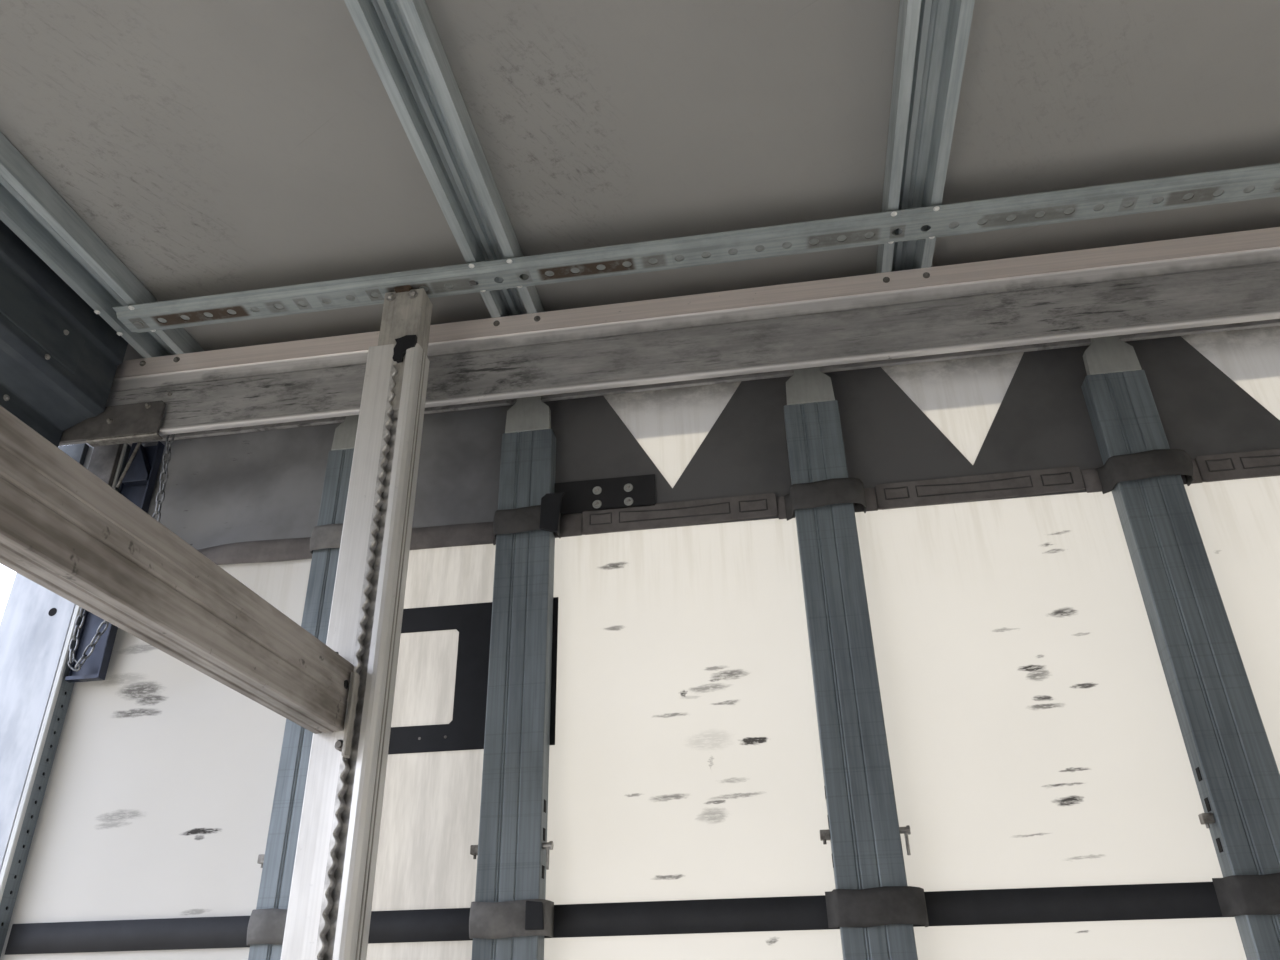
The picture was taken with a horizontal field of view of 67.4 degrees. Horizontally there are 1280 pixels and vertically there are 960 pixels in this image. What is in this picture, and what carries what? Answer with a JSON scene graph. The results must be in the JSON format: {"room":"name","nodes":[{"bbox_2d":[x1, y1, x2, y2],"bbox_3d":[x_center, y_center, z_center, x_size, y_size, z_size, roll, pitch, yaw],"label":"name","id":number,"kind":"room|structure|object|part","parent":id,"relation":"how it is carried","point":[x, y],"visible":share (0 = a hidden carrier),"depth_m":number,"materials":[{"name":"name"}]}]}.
{"room":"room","nodes":[
{"label":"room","id":0,"kind":"room"},
{"bbox_2d":[0,0,1279,360],"bbox_3d":[4.701,-1.433,0.505,12.682,0.027,2.712,-5,-29,7],"label":"ceiling","id":1,"kind":"structure","parent":0,"point":[213,147],"depth_m":1.74,"materials":[{"name":"grey paint"}]},
{"bbox_2d":[0,220,127,446],"bbox_3d":[-1.460,-0.760,1.149,0.176,0.289,2.388,-5,-29,7],"label":"header","id":2,"kind":"object","parent":1,"relation":"attached to","point":[60,359],"visible":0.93,"depth_m":2.02,"materials":[{"name":"metal"}]},
{"bbox_3d":[-1.265,-0.417,1.800,0.005,0.088,0.639,-5,-29,7],"label":"panel","id":3,"kind":"part","parent":2,"relation":"part of","materials":[{"name":"black metal"}]},
{"bbox_2d":[0,132,203,357],"bbox_3d":[-1.282,-0.848,1.239,0.104,0.066,2.517,-5,-29,7],"label":"bow","id":4,"kind":"object","parent":1,"relation":"attached to","point":[30,207],"visible":0.88,"depth_m":1.94,"materials":[{"name":"metal"}]},
{"bbox_2d":[344,0,544,317],"bbox_3d":[-0.456,-0.923,1.133,0.104,0.066,2.517,-5,-29,7],"label":"bow","id":5,"kind":"object","parent":1,"relation":"attached to","point":[401,39],"visible":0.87,"depth_m":1.70,"materials":[{"name":"metal"}]},
{"bbox_2d":[59,227,1279,446],"bbox_3d":[1.053,-0.362,1.994,4.820,0.281,0.244,-5,-29,7],"label":"rail","id":6,"kind":"object","parent":1,"relation":"attached to","point":[1230,281],"depth_m":2.01,"materials":[{"name":"metal"}]},
{"bbox_3d":[-1.194,-0.123,2.143,0.275,0.090,0.031,-5,-29,7],"label":"corner bracket","id":7,"kind":"part","parent":6,"relation":"part of","materials":[{"name":"grey metal"}]},
{"bbox_2d":[65,441,164,682],"bbox_3d":[-1.141,0.161,2.086,0.079,0.559,0.033,-5,-29,7],"label":"plate","id":8,"kind":"object","parent":6,"relation":"hanging from","point":[137,480],"visible":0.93,"depth_m":2.14,"materials":[{"name":"blue metal"}]},
{"bbox_3d":[-1.136,0.405,1.958,0.071,0.008,0.016,-5,-29,7],"label":"plate","id":9,"kind":"part","parent":8,"relation":"part of","materials":[{"name":"blue metal"}]},
{"bbox_3d":[-1.164,-0.035,2.184,0.036,0.116,0.008,-9,-30,13],"label":"rod","id":10,"kind":"part","parent":8,"relation":"part of","materials":[{"name":"metal"}]},
{"bbox_2d":[68,434,174,670],"bbox_3d":[-1.108,0.121,2.063,0.145,0.583,0.041,-9,-30,14],"label":"chain","id":11,"kind":"object","parent":6,"relation":"hanging from","point":[78,665],"visible":0.52,"depth_m":1.99,"materials":[{"name":"metal"}]},
{"bbox_2d":[0,326,1279,959],"bbox_3d":[1.124,0.748,1.385,4.726,2.443,0.097,-5,-29,7],"label":"curtain","id":12,"kind":"object","parent":6,"relation":"hanging from","point":[1046,791],"visible":0.64,"depth_m":1.79,"materials":[{"name":"white fabric"}]},
{"bbox_3d":[-0.363,0.381,1.871,0.411,0.292,0.001,-5,-29,7],"label":"black frame","id":13,"kind":"part","parent":12,"relation":"part of","materials":[{"name":"black plastic"}]},
{"bbox_2d":[592,500,601,507],"bbox_3d":[-0.089,0.050,1.991,0.020,0.020,0.002,-5,-29,7],"label":"washer","id":14,"kind":"object","parent":12,"relation":"in","point":[595,503],"depth_m":1.99,"materials":[{"name":"metal"}]},
{"bbox_2d":[593,486,601,494],"bbox_3d":[-0.090,0.021,2.006,0.020,0.020,0.002,-5,-29,7],"label":"washer","id":15,"kind":"object","parent":12,"relation":"in","point":[597,490],"depth_m":2.00,"materials":[{"name":"metal"}]},
{"bbox_2d":[624,497,632,505],"bbox_3d":[-0.024,0.044,1.982,0.020,0.020,0.002,-5,-29,7],"label":"washer","id":16,"kind":"object","parent":12,"relation":"in","point":[628,501],"depth_m":1.98,"materials":[{"name":"metal"}]},
{"bbox_2d":[624,483,632,491],"bbox_3d":[-0.024,0.015,1.998,0.020,0.020,0.002,-5,-29,7],"label":"washer","id":17,"kind":"object","parent":12,"relation":"in","point":[628,487],"depth_m":2.00,"materials":[{"name":"metal"}]},
{"bbox_2d":[113,163,1279,332],"bbox_3d":[0.631,-0.503,1.869,3.556,0.018,0.088,-5,-29,7],"label":"track","id":18,"kind":"object","parent":1,"relation":"attached to","point":[1173,189],"visible":0.97,"depth_m":1.92,"materials":[{"name":"metal"}]},
{"bbox_2d":[876,0,974,272],"bbox_3d":[0.381,-1.000,1.025,0.104,0.066,2.517,-5,-29,7],"label":"bow","id":19,"kind":"object","parent":1,"relation":"attached to","point":[932,35],"visible":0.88,"depth_m":1.68,"materials":[{"name":"metal"}]},
{"bbox_3d":[4.750,0.920,-0.790,12.682,0.051,2.703,-5,-29,7],"label":"floor","id":20,"kind":"structure","parent":0,"visible":0},
{"bbox_2d":[0,443,130,956],"bbox_3d":[-1.255,0.987,1.663,0.184,2.414,0.059,-5,-29,7],"label":"post","id":21,"kind":"object","parent":20,"relation":"on","point":[37,624],"visible":0.55,"depth_m":1.95,"materials":[{"name":"metal"}]},
{"bbox_2d":[248,415,358,959],"bbox_3d":[-0.608,0.908,1.598,0.147,2.466,0.044,-5,-29,7],"label":"pillar","id":22,"kind":"structure","parent":20,"relation":"on","point":[277,863],"depth_m":1.80,"materials":[{"name":"metal"}]},
{"bbox_2d":[280,285,431,959],"bbox_3d":[-0.469,0.739,1.407,0.105,2.574,0.072,-5,-29,7],"label":"upright post","id":23,"kind":"object","parent":20,"relation":"on","point":[328,917],"visible":0.94,"depth_m":1.64,"materials":[{"name":"metal"}]},
{"bbox_2d":[0,405,359,757],"bbox_3d":[-0.648,-0.095,0.717,0.066,0.173,1.973,-5,-29,7],"label":"beam","id":24,"kind":"structure","parent":23,"relation":"attached to","point":[64,529],"depth_m":1.11,"materials":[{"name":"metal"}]},
{"bbox_3d":[-0.467,0.379,1.551,0.006,0.136,0.021,-5,-29,7],"label":"guide plate","id":25,"kind":"part","parent":24,"relation":"part of","materials":[{"name":"grey metal"}]},
{"bbox_2d":[470,396,555,959],"bbox_3d":[-0.217,0.872,1.548,0.147,2.466,0.044,-5,-29,7],"label":"pillar","id":26,"kind":"structure","parent":20,"relation":"on","point":[512,849],"depth_m":1.78,"materials":[{"name":"metal"}]},
{"bbox_2d":[784,367,917,959],"bbox_3d":[0.379,0.818,1.471,0.147,2.466,0.044,-5,-29,7],"label":"pillar","id":27,"kind":"structure","parent":20,"relation":"on","point":[864,831],"depth_m":1.70,"materials":[{"name":"metal"}]},
{"bbox_2d":[1081,336,1279,959],"bbox_3d":[0.971,0.763,1.395,0.147,2.466,0.044,-5,-29,7],"label":"pillar","id":28,"kind":"structure","parent":20,"relation":"on","point":[1236,773],"depth_m":1.64,"materials":[{"name":"metal"}]}
]}

